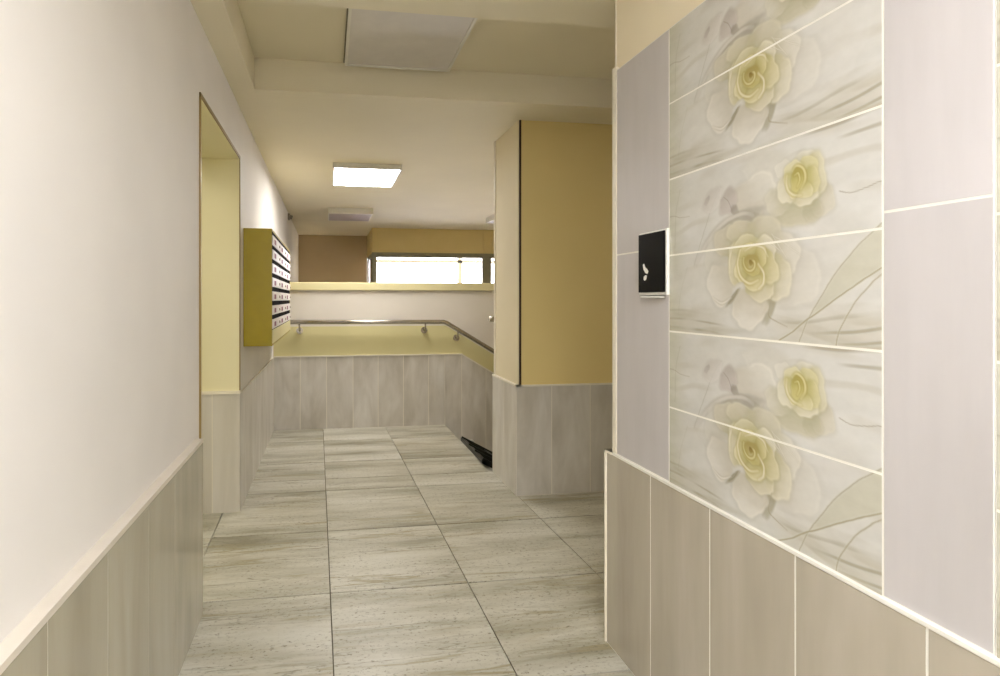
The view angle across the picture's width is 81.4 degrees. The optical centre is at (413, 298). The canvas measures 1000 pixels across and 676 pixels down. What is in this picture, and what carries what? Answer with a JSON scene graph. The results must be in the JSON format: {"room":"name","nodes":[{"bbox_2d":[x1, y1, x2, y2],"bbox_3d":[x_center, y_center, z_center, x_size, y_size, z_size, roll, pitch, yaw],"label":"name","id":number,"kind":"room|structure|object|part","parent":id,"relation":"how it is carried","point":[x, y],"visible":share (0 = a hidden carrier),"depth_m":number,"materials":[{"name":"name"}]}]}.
{"room":"apartment building hallway","nodes":[
{"label":"apartment building hallway","id":0,"kind":"room"},
{"bbox_2d":[0,0,297,675],"bbox_3d":[-1.388,0.600,4.342,0.482,3.900,15.000,0,0,-9],"label":"wall","id":1,"kind":"structure","parent":0,"point":[99,99],"depth_m":1.35,"materials":[{"name":"beige paint"}]},
{"bbox_2d":[201,99,238,390],"bbox_3d":[-1.179,0.208,2.839,0.454,2.084,1.068,0,0,-9],"label":"wall","id":2,"kind":"structure","parent":1,"relation":"attached to","point":[219,161],"depth_m":3.37,"materials":[{"name":"yellow paint"}]},
{"bbox_2d":[199,92,240,438],"bbox_3d":[-0.954,0.203,2.873,0.009,2.094,1.075,0,0,-9],"label":"trim","id":3,"kind":"structure","parent":1,"relation":"attached to","point":[201,96],"depth_m":2.34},
{"bbox_2d":[201,390,240,513],"bbox_3d":[-1.250,0.895,3.350,0.464,0.709,0.044,0,0,-9],"label":"wall","id":4,"kind":"structure","parent":1,"relation":"attached to","point":[220,410],"depth_m":3.35,"materials":[{"name":"beige tile"}]},
{"bbox_2d":[243,228,290,346],"bbox_3d":[-1.094,-0.072,4.423,0.184,0.735,1.728,0,0,-9],"label":"mailboxes","id":5,"kind":"object","parent":1,"relation":"attached to","point":[266,259],"visible":1,"depth_m":3.58,"materials":[{"name":"wood"}]},
{"bbox_3d":[-0.930,0.159,3.873,0.008,0.060,0.536,0,0,-9],"label":"door","id":6,"kind":"part","parent":5,"relation":"part of","materials":[{"name":"white metal"}]},
{"bbox_3d":[-0.930,0.070,3.873,0.008,0.060,0.536,0,0,-9],"label":"door","id":7,"kind":"part","parent":5,"relation":"part of","materials":[{"name":"white metal"}]},
{"bbox_3d":[-0.930,-0.018,3.873,0.008,0.060,0.536,0,0,-9],"label":"door","id":8,"kind":"part","parent":5,"relation":"part of","materials":[{"name":"white metal"}]},
{"bbox_3d":[-0.930,-0.107,3.873,0.008,0.060,0.536,0,0,-9],"label":"door","id":9,"kind":"part","parent":5,"relation":"part of","materials":[{"name":"white metal"}]},
{"bbox_3d":[-0.930,-0.195,3.873,0.008,0.060,0.536,0,0,-9],"label":"door","id":10,"kind":"part","parent":5,"relation":"part of","materials":[{"name":"white metal"}]},
{"bbox_3d":[-0.930,-0.284,3.873,0.008,0.060,0.536,0,0,-9],"label":"door","id":11,"kind":"part","parent":5,"relation":"part of","materials":[{"name":"white metal"}]},
{"bbox_3d":[-0.930,-0.372,3.873,0.008,0.060,0.536,0,0,-9],"label":"door","id":12,"kind":"part","parent":5,"relation":"part of","materials":[{"name":"white metal"}]},
{"bbox_3d":[-1.014,0.238,4.435,0.008,0.084,1.692,0,0,-9],"label":"kick panel","id":13,"kind":"part","parent":5,"relation":"part of","materials":[{"name":"beige ceramic"}]},
{"bbox_3d":[-1.014,-0.372,4.435,0.008,0.060,0.536,0,0,-9],"label":"door","id":14,"kind":"part","parent":5,"relation":"part of","materials":[{"name":"white metal"}]},
{"bbox_3d":[-1.014,0.159,4.435,0.008,0.060,0.536,0,0,-9],"label":"door","id":15,"kind":"part","parent":5,"relation":"part of","materials":[{"name":"white metal"}]},
{"bbox_3d":[-1.014,0.070,4.435,0.008,0.060,0.536,0,0,-9],"label":"door","id":16,"kind":"part","parent":5,"relation":"part of","materials":[{"name":"white metal"}]},
{"bbox_3d":[-1.014,-0.018,4.435,0.008,0.060,0.536,0,0,-9],"label":"door","id":17,"kind":"part","parent":5,"relation":"part of","materials":[{"name":"white metal"}]},
{"bbox_3d":[-1.014,-0.107,4.435,0.008,0.060,0.536,0,0,-9],"label":"door","id":18,"kind":"part","parent":5,"relation":"part of","materials":[{"name":"white metal"}]},
{"bbox_3d":[-1.014,-0.195,4.435,0.008,0.060,0.536,0,0,-9],"label":"door","id":19,"kind":"part","parent":5,"relation":"part of","materials":[{"name":"white metal"}]},
{"bbox_3d":[-1.014,-0.284,4.435,0.008,0.060,0.536,0,0,-9],"label":"door","id":20,"kind":"part","parent":5,"relation":"part of","materials":[{"name":"white metal"}]},
{"bbox_2d":[298,235,366,282],"bbox_3d":[-1.499,0.705,10.342,1.300,3.690,0.100,0,0,-9],"label":"wall","id":21,"kind":"structure","parent":0,"point":[321,258],"depth_m":10.30,"materials":[{"name":"beige paint"}]},
{"bbox_2d":[273,282,493,450],"bbox_3d":[0.493,1.195,5.817,3.740,2.710,0.190,0,0,-9],"label":"wall","id":22,"kind":"structure","parent":0,"point":[327,376],"depth_m":5.62,"materials":[{"name":"tile"}]},
{"bbox_2d":[290,320,493,353],"bbox_3d":[0.434,0.749,5.676,3.281,1.105,0.101,0,0,-9],"label":"handrail","id":23,"kind":"object","parent":22,"relation":"attached to","point":[299,330],"visible":0.73,"depth_m":5.55,"materials":[{"name":"metal"}]},
{"bbox_2d":[190,0,614,235],"bbox_3d":[0.166,-1.275,4.626,7.100,0.270,15.300,0,0,-9],"label":"ceiling","id":24,"kind":"structure","parent":0,"point":[305,111],"depth_m":3.33,"materials":[{"name":"paint"}]},
{"bbox_2d":[328,207,372,220],"bbox_3d":[-0.843,-1.103,7.518,0.560,0.074,0.680,0,0,-9],"label":"ceiling lamp","id":25,"kind":"object","parent":24,"relation":"attached to","point":[334,214],"visible":1,"depth_m":7.25,"materials":[{"name":"white plastic"}]},
{"bbox_2d":[329,214,371,220],"bbox_3d":[-0.843,-1.070,7.518,0.532,0.004,0.652,0,0,-9],"label":"diffuser","id":26,"kind":"object","parent":25,"relation":"attached to","point":[332,217],"depth_m":7.52,"materials":[{"name":"white plastic"}]},
{"bbox_2d":[332,162,401,186],"bbox_3d":[-0.445,-1.117,5.207,0.582,0.045,0.770,0,0,-9],"label":"ceiling lamp","id":27,"kind":"object","parent":24,"relation":"attached to","point":[343,174],"visible":1,"depth_m":5.06,"materials":[{"name":"white plastic"}]},
{"bbox_2d":[343,8,477,71],"bbox_3d":[-0.027,-1.294,2.759,0.596,0.033,0.877,0,0,-9],"label":"ceiling light","id":28,"kind":"object","parent":24,"relation":"attached to","point":[373,38],"visible":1,"depth_m":2.83,"materials":[{"name":"white plastic"}]},
{"bbox_2d":[486,214,493,223],"bbox_3d":[1.341,-1.103,7.785,0.560,0.074,0.700,0,0,-9],"label":"ceiling lamp","id":29,"kind":"object","parent":24,"relation":"attached to","point":[490,219],"visible":0.24,"depth_m":7.91,"materials":[{"name":"white plastic"}]},
{"bbox_2d":[179,425,633,675],"bbox_3d":[0.651,1.330,1.392,6.900,0.160,8.760,0,0,-9],"label":"floor","id":30,"kind":"structure","parent":0,"point":[394,550],"depth_m":2.64,"materials":[{"name":"tile"}]},
{"bbox_2d":[367,228,493,257],"bbox_3d":[1.014,0.705,10.104,3.600,3.690,1.315,0,0,-9],"label":"wall","id":31,"kind":"structure","parent":0,"point":[393,240],"depth_m":9.35,"materials":[{"name":"paint"}]},
{"bbox_2d":[367,254,371,282],"bbox_3d":[-0.749,0.150,9.924,0.040,1.800,1.250,0,0,-9],"label":"window","id":32,"kind":"structure","parent":31,"relation":"in","point":[369,259],"depth_m":10.17,"materials":[{"name":"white glass"}]},
{"bbox_3d":[-0.749,0.150,9.924,0.006,1.700,1.150,0,0,-9],"label":"pane","id":33,"kind":"part","parent":32,"relation":"part of","materials":[{"name":"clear glass"}]},
{"bbox_2d":[372,252,493,282],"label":"window","id":34,"kind":"structure","parent":31,"relation":"in","point":[375,255],"depth_m":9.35,"materials":[{"name":"grey plastic"}]},
{"bbox_2d":[487,254,493,282],"bbox_3d":[1.992,0.150,9.652,1.600,1.800,0.080,0,0,-9],"label":"window","id":35,"kind":"structure","parent":31,"relation":"in","point":[489,256],"depth_m":9.50,"materials":[{"name":"grey plastic"}]},
{"bbox_2d":[492,120,611,495],"bbox_3d":[2.150,0.055,4.136,3.122,2.390,0.542,0,0,-9],"label":"wall pillar","id":36,"kind":"structure","parent":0,"point":[551,431],"depth_m":3.71,"materials":[{"name":"beige paint"}]},
{"bbox_2d":[489,316,493,321],"bbox_3d":[1.418,0.640,4.341,1.731,1.023,0.106,0,0,-9],"label":"handrail","id":37,"kind":"object","parent":36,"relation":"attached to","point":[491,318],"visible":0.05,"depth_m":4.23,"materials":[{"name":"metal"}]},
{"bbox_2d":[494,141,495,374],"bbox_3d":[0.591,-0.296,4.162,0.018,1.687,0.020,0,0,-9],"label":"trim","id":38,"kind":"structure","parent":36,"relation":"attached to","point":[495,141],"depth_m":4.15,"materials":[{"name":"white plastic"}]},
{"bbox_2d":[519,120,520,384],"bbox_3d":[0.675,-0.296,3.670,0.012,1.687,0.032,0,0,-9],"label":"trim","id":39,"kind":"structure","parent":36,"relation":"attached to","point":[519,120],"depth_m":3.65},
{"bbox_2d":[607,0,999,675],"bbox_3d":[1.200,0.105,-0.340,0.266,2.490,4.972,0,0,-9],"label":"wall","id":40,"kind":"structure","parent":0,"point":[939,56],"depth_m":1.04,"materials":[{"name":"tile"}]},
{"bbox_2d":[604,0,618,641],"bbox_3d":[0.835,0.055,2.089,0.270,2.390,0.068,0,0,-9],"label":"trim","id":41,"kind":"structure","parent":40,"relation":"attached to","point":[614,71],"depth_m":2.05,"materials":[{"name":"white plastic"}]},
{"bbox_2d":[639,228,669,297],"bbox_3d":[0.745,-0.108,1.793,0.020,0.208,0.155,0,0,-9],"label":"panel","id":42,"kind":"object","parent":40,"relation":"attached to","point":[654,246],"visible":1,"depth_m":1.77,"materials":[{"name":"black plastic"}]},
{"bbox_2d":[670,0,882,595],"bbox_3d":[0.821,-0.132,1.392,0.010,1.361,0.670,0,0,-9],"label":"tile panel","id":43,"kind":"object","parent":40,"relation":"attached to","point":[776,106],"visible":1,"depth_m":1.29,"materials":[{"name":"tile"}]},
{"bbox_2d":[996,0,999,658],"bbox_3d":[0.947,-0.132,0.550,0.010,1.361,0.670,0,0,-9],"label":"tile panel","id":44,"kind":"object","parent":40,"relation":"attached to","point":[997,1],"visible":1,"depth_m":0.88,"materials":[{"name":"tile"}]},
{"bbox_3d":[0.627,2.450,8.300,4.900,0.200,8.170,0,0,-9],"label":"floor","id":45,"kind":"structure","parent":0,"visible":0},
{"bbox_2d":[460,440,492,471],"bbox_3d":[1.255,1.978,5.057,1.680,1.143,1.570,0,0,-9],"label":"flight","id":46,"kind":"object","parent":45,"relation":"on","point":[488,468],"visible":0.01,"depth_m":4.85,"materials":[{"name":"stone"}]},
{"bbox_2d":[461,436,491,467],"bbox_3d":[1.327,1.693,4.820,1.748,0.985,0.700,0,0,-9],"label":"ramp","id":47,"kind":"object","parent":46,"relation":"on","point":[482,454],"visible":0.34,"depth_m":4.78,"materials":[{"name":"black metal"}]}
]}

